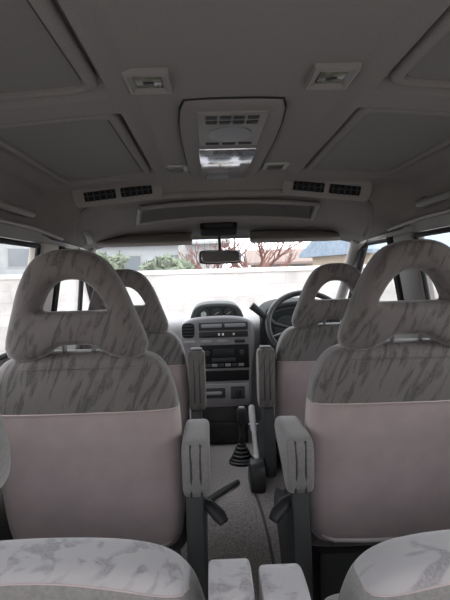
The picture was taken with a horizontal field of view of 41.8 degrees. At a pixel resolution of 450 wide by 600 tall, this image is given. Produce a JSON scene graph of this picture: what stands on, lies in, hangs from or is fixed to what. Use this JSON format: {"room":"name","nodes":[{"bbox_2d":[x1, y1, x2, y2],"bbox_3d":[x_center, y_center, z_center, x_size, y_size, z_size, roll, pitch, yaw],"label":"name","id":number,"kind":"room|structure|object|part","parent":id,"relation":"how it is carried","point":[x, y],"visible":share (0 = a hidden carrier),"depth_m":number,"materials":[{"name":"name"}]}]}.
{"room":"vehicle interior","nodes":[
{"label":"vehicle interior","id":0,"kind":"room"},
{"bbox_2d":[0,345,75,540],"bbox_3d":[-0.707,0.625,1.665,0.059,0.850,4.100,-2,3,-1],"label":"wall","id":1,"kind":"structure","parent":0,"point":[5,533],"depth_m":1.83,"materials":[{"name":"grey plastic"}]},
{"bbox_2d":[0,237,40,360],"bbox_3d":[-0.665,0.017,1.486,0.080,0.378,1.200,-2,3,-1],"label":"window","id":2,"kind":"structure","parent":1,"relation":"in","point":[37,246],"depth_m":1.85,"materials":[{"name":"black rubber"}]},
{"bbox_2d":[28,243,58,311],"bbox_3d":[-0.691,-0.017,2.190,0.112,0.378,0.210,-2,3,-1],"label":"trim","id":3,"kind":"structure","parent":1,"relation":"attached to","point":[45,247],"depth_m":2.18,"materials":[{"name":"beige plastic"}]},
{"bbox_2d":[51,246,93,310],"bbox_3d":[-0.698,-0.050,2.849,0.114,0.389,1.110,-2,3,-1],"label":"window","id":4,"kind":"structure","parent":1,"relation":"in","point":[89,288],"depth_m":2.83,"materials":[{"name":"black rubber"}]},
{"bbox_2d":[79,247,96,253],"bbox_3d":[-0.687,-0.082,3.184,0.074,0.462,0.946,-2,3,-7],"label":"trim","id":5,"kind":"structure","parent":1,"relation":"attached to","point":[93,250],"depth_m":2.71,"materials":[{"name":"grey plastic"}]},
{"bbox_2d":[192,237,248,239],"bbox_3d":[-0.011,-0.115,3.222,1.380,0.430,0.886,-2,3,-1],"label":"window","id":6,"kind":"structure","parent":1,"relation":"in","point":[211,237],"depth_m":2.77,"materials":[{"name":"clear glass"}]},
{"bbox_2d":[0,0,449,249],"bbox_3d":[0.032,-0.295,1.191,1.380,0.250,3.206,-2,3,-1],"label":"ceiling","id":7,"kind":"structure","parent":0,"point":[208,48],"depth_m":1.10,"materials":[{"name":"grey fabric"}]},
{"bbox_2d":[0,200,35,217],"bbox_3d":[-0.620,-0.273,1.748,0.054,0.041,0.360,-2,3,-1],"label":"handle","id":8,"kind":"object","parent":7,"relation":"attached to","point":[27,212],"visible":1,"depth_m":1.70,"materials":[{"name":"grey plastic"}]},
{"bbox_2d":[0,218,79,248],"bbox_3d":[-0.657,-0.186,1.186,0.060,0.057,3.220,-2,3,-1],"label":"trim","id":9,"kind":"structure","parent":7,"relation":"attached to","point":[6,231],"depth_m":1.93,"materials":[{"name":"grey plastic"}]},
{"bbox_2d":[0,0,97,100],"bbox_3d":[-0.353,-0.335,0.564,0.294,0.035,0.951,-2,3,-1],"label":"sunroof","id":10,"kind":"object","parent":7,"relation":"attached to","point":[40,56],"visible":1,"depth_m":0.86,"materials":[{"name":"fabric"}]},
{"bbox_2d":[0,114,150,183],"bbox_3d":[-0.379,-0.384,1.567,0.294,0.035,0.761,-2,3,-1],"label":"sunroof","id":11,"kind":"object","parent":7,"relation":"attached to","point":[100,147],"visible":0.89,"depth_m":1.47,"materials":[{"name":"fabric"}]},
{"bbox_2d":[72,185,162,207],"bbox_3d":[-0.379,-0.387,2.090,0.317,0.112,0.072,-2,3,-5],"label":"ceiling vent","id":12,"kind":"object","parent":7,"relation":"in","point":[91,197],"visible":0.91,"depth_m":2.08,"materials":[{"name":"grey plastic"}]},
{"bbox_2d":[83,189,115,201],"bbox_3d":[-0.439,-0.367,2.069,0.112,0.041,0.022,-2,3,-4],"label":"grille","id":13,"kind":"object","parent":12,"relation":"attached to","point":[91,195],"depth_m":2.06,"materials":[{"name":"grey plastic"}]},
{"bbox_2d":[120,185,151,197],"bbox_3d":[-0.313,-0.384,2.076,0.111,0.043,0.032,-2,3,-1],"label":"grille","id":14,"kind":"object","parent":12,"relation":"attached to","point":[138,191],"depth_m":2.08,"materials":[{"name":"grey plastic"}]},
{"bbox_2d":[96,233,191,246],"bbox_3d":[-0.379,-0.277,2.686,0.461,0.067,0.112,-2,3,-1],"label":"sun visor","id":15,"kind":"object","parent":7,"relation":"attached to","point":[180,238],"visible":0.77,"depth_m":2.64,"materials":[{"name":"grey plastic"}]},
{"bbox_2d":[122,67,171,94],"bbox_3d":[-0.135,-0.382,1.034,0.078,0.012,0.115,-2,3,-1],"label":"recessed light","id":16,"kind":"object","parent":7,"relation":"in","point":[139,81],"visible":1,"depth_m":1.02,"materials":[{"name":"grey plastic"}]},
{"bbox_3d":[-0.135,-0.382,1.041,0.019,0.003,0.014,-2,3,-1],"label":"bulb","id":17,"kind":"part","parent":16,"relation":"part of","materials":[{"name":"grey plastic"}]},
{"bbox_2d":[166,165,188,171],"bbox_3d":[-0.162,-0.428,1.928,0.085,0.008,0.115,-2,3,-1],"label":"recessed light","id":18,"kind":"object","parent":7,"relation":"in","point":[171,168],"visible":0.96,"depth_m":1.90,"materials":[{"name":"grey plastic"}]},
{"bbox_3d":[-0.162,-0.426,1.935,0.042,0.003,0.058,-2,3,-1],"label":"bulb","id":19,"kind":"part","parent":18,"relation":"part of","materials":[{"name":"grey plastic"}]},
{"bbox_2d":[200,222,236,235],"bbox_3d":[-0.029,-0.324,2.646,0.165,0.067,0.105,-2,3,-1],"label":"lamp","id":20,"kind":"object","parent":7,"relation":"attached to","point":[214,228],"visible":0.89,"depth_m":2.60,"materials":[{"name":"black plastic"}]},
{"bbox_2d":[199,236,240,263],"bbox_3d":[-0.025,-0.236,2.741,0.200,0.136,0.052,-2,3,-15],"label":"mirror","id":21,"kind":"object","parent":7,"relation":"attached to","point":[219,256],"visible":0.99,"depth_m":2.72,"materials":[{"name":"grey plastic"}]},
{"bbox_3d":[-0.025,-0.257,2.746,0.015,0.095,0.043,-1,3,4],"label":"stem","id":22,"kind":"part","parent":21,"relation":"part of","materials":[{"name":"grey plastic"}]},
{"bbox_2d":[202,251,239,262],"bbox_3d":[-0.018,-0.201,2.721,0.184,0.054,0.007,-2,3,-15],"label":"mirror glass","id":23,"kind":"object","parent":21,"relation":"attached to","point":[207,256],"depth_m":2.72,"materials":[{"name":"grey mirror"}]},
{"bbox_2d":[77,189,372,246],"bbox_3d":[0.003,-0.327,2.360,1.277,0.174,0.462,-2,3,-1],"label":"trim","id":24,"kind":"structure","parent":7,"relation":"attached to","point":[277,192],"depth_m":2.13,"materials":[{"name":"grey plastic"}]},
{"bbox_2d":[83,231,92,243],"bbox_3d":[-0.589,-0.276,2.487,0.056,0.075,0.232,-2,3,-8],"label":"handle","id":25,"kind":"object","parent":24,"relation":"attached to","point":[89,239],"visible":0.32,"depth_m":2.45,"materials":[{"name":"grey plastic"}]},
{"bbox_2d":[135,199,320,224],"bbox_3d":[0.001,-0.359,2.396,0.760,0.075,0.240,-2,3,-1],"label":"roof panel","id":26,"kind":"object","parent":7,"relation":"attached to","point":[218,208],"visible":1,"depth_m":2.39,"materials":[{"name":"grey plastic"}]},
{"bbox_3d":[0.001,-0.358,2.396,0.720,0.053,0.200,-2,3,-1],"label":"panel","id":27,"kind":"part","parent":26,"relation":"part of","materials":[{"name":"grey plastic"}]},
{"bbox_2d":[178,96,286,179],"bbox_3d":[0.005,-0.414,1.660,0.247,0.022,1.011,-2,3,-1],"label":"console","id":28,"kind":"object","parent":7,"relation":"attached to","point":[222,138],"visible":0.94,"depth_m":1.39,"materials":[{"name":"grey plastic"}]},
{"bbox_2d":[207,176,228,179],"bbox_3d":[-0.026,-0.423,2.037,0.075,0.005,0.060,-2,3,-1],"label":"switch","id":29,"kind":"object","parent":28,"relation":"attached to","point":[208,177],"depth_m":2.02,"materials":[{"name":"grey plastic"}]},
{"bbox_2d":[197,110,268,145],"bbox_3d":[0.013,-0.398,1.378,0.150,0.006,0.320,-2,3,-1],"label":"grille","id":30,"kind":"object","parent":28,"relation":"attached to","point":[214,127],"depth_m":1.34,"materials":[{"name":"grey plastic"}]},
{"bbox_2d":[261,162,289,169],"bbox_3d":[0.165,-0.438,1.936,0.085,0.008,0.115,-2,3,-1],"label":"recessed light","id":31,"kind":"object","parent":7,"relation":"in","point":[276,165],"visible":0.99,"depth_m":1.91,"materials":[{"name":"grey plastic"}]},
{"bbox_3d":[0.165,-0.436,1.943,0.042,0.003,0.058,-2,3,-1],"label":"bulb","id":32,"kind":"part","parent":31,"relation":"part of","materials":[{"name":"grey plastic"}]},
{"bbox_2d":[249,231,339,242],"bbox_3d":[0.332,-0.298,2.703,0.441,0.067,0.112,-2,3,-1],"label":"sun visor","id":33,"kind":"object","parent":7,"relation":"attached to","point":[255,236],"visible":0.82,"depth_m":2.66,"materials":[{"name":"grey plastic"}]},
{"bbox_2d":[282,181,371,200],"bbox_3d":[0.363,-0.408,2.108,0.317,0.117,0.072,-2,3,1],"label":"ceiling vent","id":34,"kind":"object","parent":7,"relation":"in","point":[359,190],"visible":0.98,"depth_m":2.09,"materials":[{"name":"grey plastic"}]},
{"bbox_2d":[293,181,324,192],"bbox_3d":[0.298,-0.402,2.091,0.111,0.045,0.032,-2,3,-1],"label":"grille","id":35,"kind":"object","parent":34,"relation":"attached to","point":[298,186],"depth_m":2.09,"materials":[{"name":"grey plastic"}]},
{"bbox_2d":[329,184,360,195],"bbox_3d":[0.426,-0.391,2.090,0.112,0.043,0.022,-2,3,2],"label":"grille","id":36,"kind":"object","parent":34,"relation":"attached to","point":[334,189],"depth_m":2.08,"materials":[{"name":"grey plastic"}]},
{"bbox_2d":[305,62,361,89],"bbox_3d":[0.188,-0.392,1.037,0.078,0.012,0.115,-2,3,-1],"label":"recessed light","id":37,"kind":"object","parent":7,"relation":"in","point":[323,76],"visible":1,"depth_m":1.03,"materials":[{"name":"grey plastic"}]},
{"bbox_3d":[0.188,-0.392,1.044,0.019,0.003,0.014,-2,3,-1],"label":"bulb","id":38,"kind":"part","parent":37,"relation":"part of","materials":[{"name":"grey plastic"}]},
{"bbox_2d":[305,108,449,175],"bbox_3d":[0.418,-0.408,1.587,0.294,0.035,0.761,-2,3,-1],"label":"sunroof","id":39,"kind":"object","parent":7,"relation":"attached to","point":[383,142],"visible":0.92,"depth_m":1.51,"materials":[{"name":"fabric"}]},
{"bbox_2d":[366,208,449,241],"bbox_3d":[0.726,-0.229,1.219,0.060,0.057,3.220,-2,3,-1],"label":"trim","id":40,"kind":"structure","parent":7,"relation":"attached to","point":[441,221],"depth_m":2.02,"materials":[{"name":"grey plastic"}]},
{"bbox_2d":[389,7,449,88],"bbox_3d":[0.444,-0.359,0.583,0.294,0.035,0.951,-2,3,-1],"label":"sunroof","id":41,"kind":"object","parent":7,"relation":"attached to","point":[427,64],"visible":1,"depth_m":0.94,"materials":[{"name":"fabric"}]},
{"bbox_3d":[0.444,-0.364,0.583,0.242,0.026,0.899,-2,3,-1],"label":"shade panel","id":42,"kind":"part","parent":41,"relation":"part of","materials":[{"name":"fabric"}]},
{"bbox_2d":[415,190,449,206],"bbox_3d":[0.656,-0.319,1.824,0.054,0.041,0.370,-2,3,-1],"label":"handle","id":43,"kind":"object","parent":7,"relation":"attached to","point":[423,201],"visible":1,"depth_m":1.80,"materials":[{"name":"grey plastic"}]},
{"bbox_2d":[181,424,284,599],"bbox_3d":[0.062,0.929,1.524,1.460,0.210,3.850,-2,3,-1],"label":"floor","id":44,"kind":"structure","parent":0,"point":[243,535],"depth_m":2.22,"materials":[{"name":"carpet"}]},
{"bbox_2d":[0,249,227,599],"bbox_3d":[-0.301,0.425,1.702,0.600,1.120,0.735,-2,3,-1],"label":"seat","id":45,"kind":"object","parent":44,"relation":"on","point":[99,448],"visible":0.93,"depth_m":1.45,"materials":[{"name":"grey fabric"}]},
{"bbox_3d":[-0.390,0.116,1.431,0.012,0.073,0.030,-2,3,-1],"label":"headrest post","id":46,"kind":"part","parent":45,"relation":"part of","materials":[{"name":"silver metal"}]},
{"bbox_3d":[-0.354,0.199,1.500,0.466,0.151,0.182,-2,3,-1],"label":"fabric panel","id":47,"kind":"part","parent":45,"relation":"part of","materials":[{"name":"grey fabric"}]},
{"bbox_3d":[-0.347,0.480,1.568,0.476,0.417,0.248,-2,3,-1],"label":"backrest","id":48,"kind":"part","parent":45,"relation":"part of","materials":[{"name":"fabric"}]},
{"bbox_3d":[-0.320,0.114,1.433,0.012,0.073,0.030,-2,3,-1],"label":"headrest post","id":49,"kind":"part","parent":45,"relation":"part of","materials":[{"name":"silver metal"}]},
{"bbox_2d":[167,496,186,551],"bbox_3d":[-0.349,0.629,1.846,0.498,0.162,0.464,-2,3,-1],"label":"seat cushion","id":50,"kind":"object","parent":45,"relation":"on","point":[177,546],"depth_m":1.64,"materials":[{"name":"grey fabric"}]},
{"bbox_3d":[-0.073,0.400,1.532,0.066,0.144,0.291,-2,3,-1],"label":"armrest","id":51,"kind":"part","parent":45,"relation":"part of","materials":[{"name":"grey fabric"}]},
{"bbox_3d":[-0.028,0.530,1.476,0.078,0.056,0.031,0,3,34],"label":"recline lever","id":52,"kind":"part","parent":45,"relation":"part of","materials":[{"name":"grey plastic"}]},
{"bbox_2d":[0,414,254,599],"bbox_3d":[-0.258,0.543,0.983,0.607,0.954,0.543,-2,3,-1],"label":"seat","id":53,"kind":"object","parent":44,"relation":"on","point":[74,568],"visible":1,"depth_m":0.84,"materials":[{"name":"grey fabric"}]},
{"bbox_3d":[-0.291,0.401,0.883,0.473,0.059,0.142,-2,3,-1],"label":"fabric panel","id":54,"kind":"part","parent":53,"relation":"part of","materials":[{"name":"grey fabric"}]},
{"bbox_3d":[-0.287,0.575,0.936,0.528,0.377,0.235,-2,3,-1],"label":"backrest","id":55,"kind":"part","parent":53,"relation":"part of","materials":[{"name":"grey fabric"}]},
{"bbox_3d":[0.012,0.538,0.873,0.064,0.278,0.146,-2,3,-1],"label":"armrest","id":56,"kind":"part","parent":53,"relation":"part of","materials":[{"name":"grey fabric"}]},
{"bbox_2d":[75,269,205,433],"bbox_3d":[-0.365,0.320,2.647,0.559,0.915,0.735,-2,3,-1],"label":"seat","id":57,"kind":"object","parent":44,"relation":"on","point":[190,380],"visible":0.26,"depth_m":2.37,"materials":[{"name":"grey fabric"}]},
{"bbox_3d":[-0.395,0.195,2.450,0.466,0.151,0.182,-2,3,-1],"label":"fabric panel","id":58,"kind":"part","parent":57,"relation":"part of","materials":[{"name":"grey fabric"}]},
{"bbox_3d":[-0.388,0.476,2.518,0.476,0.417,0.248,-2,3,-1],"label":"backrest","id":59,"kind":"part","parent":57,"relation":"part of","materials":[{"name":"fabric"}]},
{"bbox_3d":[-0.115,0.328,2.447,0.068,0.253,0.143,-2,3,-1],"label":"armrest","id":60,"kind":"part","parent":57,"relation":"part of","materials":[{"name":"grey fabric"}]},
{"bbox_2d":[207,479,239,500],"bbox_3d":[-0.004,0.777,2.394,0.030,0.034,0.213,0,3,35],"label":"lever","id":61,"kind":"object","parent":44,"relation":"on","point":[225,489],"visible":0.81,"depth_m":2.38,"materials":[{"name":"grey plastic"}]},
{"bbox_2d":[229,406,252,466],"bbox_3d":[0.076,0.629,2.757,0.124,0.267,0.124,-2,3,-1],"label":"lever","id":62,"kind":"object","parent":44,"relation":"on","point":[241,455],"visible":0.96,"depth_m":2.73,"materials":[{"name":"grey plastic"}]},
{"bbox_3d":[0.078,0.540,2.748,0.046,0.085,0.050,-2,3,-1],"label":"knob","id":63,"kind":"part","parent":62,"relation":"part of","materials":[{"name":"grey plastic"}]},
{"bbox_2d":[166,297,339,443],"bbox_3d":[0.001,0.367,3.326,1.400,0.732,0.673,-2,3,-1],"label":"dashboard","id":64,"kind":"object","parent":44,"relation":"on","point":[230,338],"visible":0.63,"depth_m":3.00,"materials":[{"name":"plastic"}]},
{"bbox_2d":[182,323,193,337],"bbox_3d":[-0.188,0.155,2.999,0.064,0.075,0.026,-2,3,-1],"label":"air vent","id":65,"kind":"object","parent":64,"relation":"attached to","point":[187,328],"depth_m":2.99,"materials":[{"name":"grey plastic"}]},
{"bbox_2d":[201,324,221,327],"bbox_3d":[-0.069,0.132,2.997,0.103,0.018,0.020,-2,3,-1],"label":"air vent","id":66,"kind":"object","parent":64,"relation":"attached to","point":[202,325],"depth_m":2.99,"materials":[{"name":"grey plastic"}]},
{"bbox_3d":[-0.009,0.133,3.002,0.250,0.042,0.020,-2,3,-1],"label":"switch panel","id":67,"kind":"part","parent":64,"relation":"part of","materials":[{"name":"grey plastic"}]},
{"bbox_3d":[-0.007,0.304,3.004,0.120,0.017,0.020,-2,3,-1],"label":"cassette door","id":68,"kind":"part","parent":64,"relation":"part of","materials":[{"name":"grey plastic"}]},
{"bbox_3d":[-0.008,0.175,3.004,0.250,0.030,0.020,-2,3,-1],"label":"climate panel","id":69,"kind":"part","parent":64,"relation":"part of","materials":[{"name":"grey plastic"}]},
{"bbox_2d":[206,383,248,402],"bbox_3d":[-0.005,0.475,3.028,0.255,0.096,0.050,-2,3,-1],"label":"control panel","id":70,"kind":"object","parent":64,"relation":"on","point":[215,392],"depth_m":3.00,"materials":[{"name":"grey plastic"}]},
{"bbox_2d":[225,323,244,326],"bbox_3d":[0.051,0.128,3.000,0.106,0.018,0.020,-2,3,-1],"label":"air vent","id":71,"kind":"object","parent":64,"relation":"attached to","point":[226,324],"depth_m":2.99,"materials":[{"name":"grey plastic"}]},
{"bbox_2d":[249,303,289,328],"bbox_3d":[0.286,0.186,3.032,0.337,0.373,0.358,-2,3,-1],"label":"column","id":72,"kind":"structure","parent":64,"relation":"attached to","point":[256,309],"depth_m":2.86,"materials":[{"name":"grey plastic"}]},
{"bbox_2d":[265,290,331,348],"bbox_3d":[0.398,0.123,2.841,0.408,0.335,0.252,-2,3,-1],"label":"steering wheel","id":73,"kind":"object","parent":72,"relation":"attached to","point":[272,338],"visible":0.33,"depth_m":2.88,"materials":[{"name":"grey plastic"}]},
{"bbox_3d":[0.407,0.154,3.014,0.387,0.242,0.016,-2,3,-1],"label":"instrument glass","id":74,"kind":"part","parent":64,"relation":"part of","materials":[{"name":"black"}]},
{"bbox_2d":[248,405,265,493],"bbox_3d":[0.129,0.620,2.455,0.062,0.351,0.212,-2,3,-1],"label":"parking brake","id":75,"kind":"object","parent":44,"relation":"on","point":[256,465],"visible":0.99,"depth_m":2.38,"materials":[{"name":"grey plastic"}]},
{"bbox_3d":[0.127,0.609,2.452,0.021,0.142,0.069,-2,3,-10],"label":"lever","id":76,"kind":"part","parent":75,"relation":"part of","materials":[{"name":"white plastic"}]},
{"bbox_2d":[254,493,274,563],"bbox_3d":[0.142,0.842,2.237,0.017,0.130,0.484,-2,3,-6],"label":"trim","id":77,"kind":"structure","parent":44,"relation":"attached to","point":[255,494],"depth_m":2.16,"materials":[{"name":"black plastic"}]},
{"bbox_2d":[256,263,360,477],"bbox_3d":[0.410,0.296,2.665,0.559,0.915,0.735,-2,3,-1],"label":"seat","id":78,"kind":"object","parent":44,"relation":"on","point":[283,374],"visible":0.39,"depth_m":2.39,"materials":[{"name":"grey fabric"}]},
{"bbox_3d":[0.170,0.319,2.454,0.068,0.253,0.143,-2,3,-1],"label":"armrest","id":79,"kind":"part","parent":78,"relation":"part of","materials":[{"name":"grey fabric"}]},
{"bbox_2d":[276,441,279,454],"bbox_3d":[0.446,0.599,2.817,0.498,0.162,0.464,-2,3,-1],"label":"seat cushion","id":80,"kind":"object","parent":78,"relation":"on","point":[277,449],"depth_m":2.60,"materials":[{"name":"grey fabric"}]},
{"bbox_3d":[0.448,0.450,2.539,0.476,0.417,0.248,-2,3,-1],"label":"backrest","id":81,"kind":"part","parent":78,"relation":"part of","materials":[{"name":"fabric"}]},
{"bbox_3d":[0.441,0.169,2.470,0.466,0.151,0.182,-2,3,-1],"label":"fabric panel","id":82,"kind":"part","parent":78,"relation":"part of","materials":[{"name":"grey fabric"}]},
{"bbox_2d":[258,529,449,599],"bbox_3d":[0.379,0.524,0.976,0.659,0.954,0.541,-2,3,-1],"label":"seat","id":83,"kind":"object","parent":44,"relation":"on","point":[413,566],"visible":1,"depth_m":0.84,"materials":[{"name":"grey fabric"}]},
{"bbox_3d":[0.088,0.537,0.853,0.064,0.278,0.146,-2,3,-1],"label":"armrest","id":84,"kind":"part","parent":83,"relation":"part of","materials":[{"name":"grey fabric"}]},
{"bbox_2d":[325,593,338,599],"bbox_3d":[0.440,0.659,1.060,0.528,0.152,0.374,-2,3,-1],"label":"seat cushion","id":85,"kind":"object","parent":83,"relation":"on","point":[333,597],"depth_m":1.19,"materials":[{"name":"grey fabric"}]},
{"bbox_3d":[0.440,0.553,0.931,0.528,0.377,0.235,-2,3,-1],"label":"backrest","id":86,"kind":"part","parent":83,"relation":"part of","materials":[{"name":"grey fabric"}]},
{"bbox_3d":[0.436,0.379,0.879,0.473,0.059,0.142,-2,3,-1],"label":"fabric panel","id":87,"kind":"part","parent":83,"relation":"part of","materials":[{"name":"grey fabric"}]},
{"bbox_2d":[269,239,449,599],"bbox_3d":[0.398,0.404,1.719,0.600,1.120,0.735,-2,3,-1],"label":"seat","id":88,"kind":"object","parent":44,"relation":"on","point":[367,466],"visible":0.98,"depth_m":1.47,"materials":[{"name":"grey fabric"}]},
{"bbox_3d":[0.143,0.524,1.480,0.078,0.056,0.031,-4,4,-37],"label":"recline lever","id":89,"kind":"part","parent":88,"relation":"part of","materials":[{"name":"grey plastic"}]},
{"bbox_3d":[0.177,0.393,1.538,0.066,0.144,0.291,-2,3,-1],"label":"armrest","id":90,"kind":"part","parent":88,"relation":"part of","materials":[{"name":"grey fabric"}]},
{"bbox_2d":[311,531,380,546],"bbox_3d":[0.452,0.604,1.866,0.498,0.162,0.464,-2,3,-1],"label":"seat cushion","id":91,"kind":"object","parent":88,"relation":"on","point":[317,542],"depth_m":1.65,"materials":[{"name":"grey fabric"}]},
{"bbox_3d":[0.454,0.455,1.588,0.476,0.417,0.248,-2,3,-1],"label":"backrest","id":92,"kind":"part","parent":88,"relation":"part of","materials":[{"name":"fabric"}]},
{"bbox_3d":[0.447,0.174,1.519,0.466,0.151,0.182,-2,3,-1],"label":"fabric panel","id":93,"kind":"part","parent":88,"relation":"part of","materials":[{"name":"grey fabric"}]},
{"bbox_3d":[0.481,0.089,1.452,0.012,0.073,0.030,-2,3,-1],"label":"headrest post","id":94,"kind":"part","parent":88,"relation":"part of","materials":[{"name":"silver metal"}]},
{"bbox_2d":[389,334,427,338],"bbox_3d":[0.803,0.578,1.701,0.059,0.850,4.100,-2,3,-1],"label":"wall","id":95,"kind":"structure","parent":0,"point":[403,336],"depth_m":2.43,"materials":[{"name":"grey plastic"}]},
{"bbox_2d":[335,240,366,298],"bbox_3d":[0.663,-0.124,3.217,0.074,0.462,0.946,-2,3,4],"label":"trim","id":96,"kind":"structure","parent":95,"relation":"attached to","point":[354,246],"depth_m":2.96,"materials":[{"name":"grey plastic"}]},
{"bbox_2d":[348,236,403,300],"bbox_3d":[0.696,-0.093,2.883,0.114,0.388,1.110,-2,3,-1],"label":"window","id":97,"kind":"structure","parent":95,"relation":"in","point":[363,250],"depth_m":2.58,"materials":[{"name":"black rubber"}]},
{"bbox_2d":[393,232,434,299],"bbox_3d":[0.723,-0.061,2.224,0.112,0.378,0.210,-2,3,-1],"label":"trim","id":98,"kind":"structure","parent":95,"relation":"attached to","point":[411,280],"depth_m":2.17,"materials":[{"name":"grey plastic"}]},
{"bbox_2d":[414,227,449,299],"bbox_3d":[0.732,-0.026,1.520,0.080,0.378,1.200,-2,3,-1],"label":"window","id":99,"kind":"structure","parent":95,"relation":"in","point":[417,235],"depth_m":2.05,"materials":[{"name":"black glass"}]},
{"label":"outside","id":100,"kind":"structure","parent":0,"visible":0},
{"bbox_3d":[-0.389,0.759,20.058,140.000,0.200,140.000,-2,3,-1],"label":"ground","id":101,"kind":"structure","parent":100,"visible":0},
{"bbox_2d":[0,244,29,274],"bbox_3d":[-13.928,-1.667,30.609,9.700,4.400,5.700,-3,3,-21],"label":"house","id":102,"kind":"structure","parent":101,"relation":"on","point":[13,259],"depth_m":29.21,"materials":[{"name":"white paint"}]},
{"bbox_3d":[-10.217,-2.113,29.310,1.080,0.880,0.020,-3,3,-21],"label":"pane","id":103,"kind":"part","parent":102,"relation":"part of","materials":[{"name":"grey glass"}]},
{"bbox_2d":[96,250,130,269],"bbox_3d":[-3.154,-0.136,13.949,1.974,2.364,1.701,-2,3,-1],"label":"bush","id":104,"kind":"object","parent":101,"relation":"on","point":[121,259],"visible":0.1,"depth_m":13.77,"materials":[{"name":"green plant"}]},
{"bbox_2d":[24,239,230,270],"bbox_3d":[-3.891,-1.154,25.884,8.200,3.250,4.700,-2,3,-1],"label":"house","id":105,"kind":"structure","parent":101,"relation":"on","point":[139,255],"depth_m":23.85,"materials":[{"name":"grey"}]},
{"bbox_3d":[-3.850,-1.428,23.818,0.880,0.680,0.020,-2,3,-1],"label":"pane","id":106,"kind":"part","parent":105,"relation":"part of","materials":[{"name":"grey"}]},
{"bbox_2d":[138,254,196,270],"bbox_3d":[-1.194,0.026,12.594,1.248,2.058,1.235,-2,3,-1],"label":"bush","id":107,"kind":"object","parent":101,"relation":"on","point":[165,262],"visible":0.49,"depth_m":12.21,"materials":[{"name":"green plant"}]},
{"bbox_2d":[178,245,185,259],"bbox_3d":[-1.307,-1.461,17.912,1.200,4.500,0.258,-2,3,-1],"label":"utility pole","id":108,"kind":"object","parent":101,"relation":"on","point":[181,247],"visible":0.05,"depth_m":17.83,"materials":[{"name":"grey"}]},
{"bbox_2d":[177,238,251,268],"bbox_3d":[-0.337,-0.437,16.112,1.953,2.584,1.962,0,3,31],"label":"bare tree","id":109,"kind":"object","parent":101,"relation":"on","point":[197,266],"visible":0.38,"depth_m":15.83,"materials":[{"name":"red plant"}]},
{"bbox_2d":[0,264,437,354],"bbox_3d":[2.037,0.241,10.079,12.600,1.680,0.200,-2,3,-1],"label":"wall","id":110,"kind":"structure","parent":101,"relation":"on","point":[177,291],"depth_m":9.92,"materials":[{"name":"concrete"}]},
{"bbox_2d":[206,238,301,267],"bbox_3d":[0.915,-0.422,13.883,2.401,2.701,1.838,-1,3,18],"label":"bare tree","id":111,"kind":"object","parent":101,"relation":"on","point":[261,250],"visible":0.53,"depth_m":13.72,"materials":[{"name":"red plant"}]},
{"bbox_2d":[243,249,312,267],"bbox_3d":[2.589,-1.054,27.056,3.300,2.550,3.700,-2,3,-1],"label":"house","id":112,"kind":"structure","parent":101,"relation":"on","point":[255,260],"depth_m":25.58,"materials":[{"name":"beige"}]},
{"bbox_2d":[299,232,449,265],"bbox_3d":[4.812,-0.851,18.109,3.600,2.900,4.700,-2,3,-13],"label":"house","id":113,"kind":"structure","parent":101,"relation":"on","point":[321,252],"depth_m":17.43,"materials":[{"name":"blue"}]}
]}

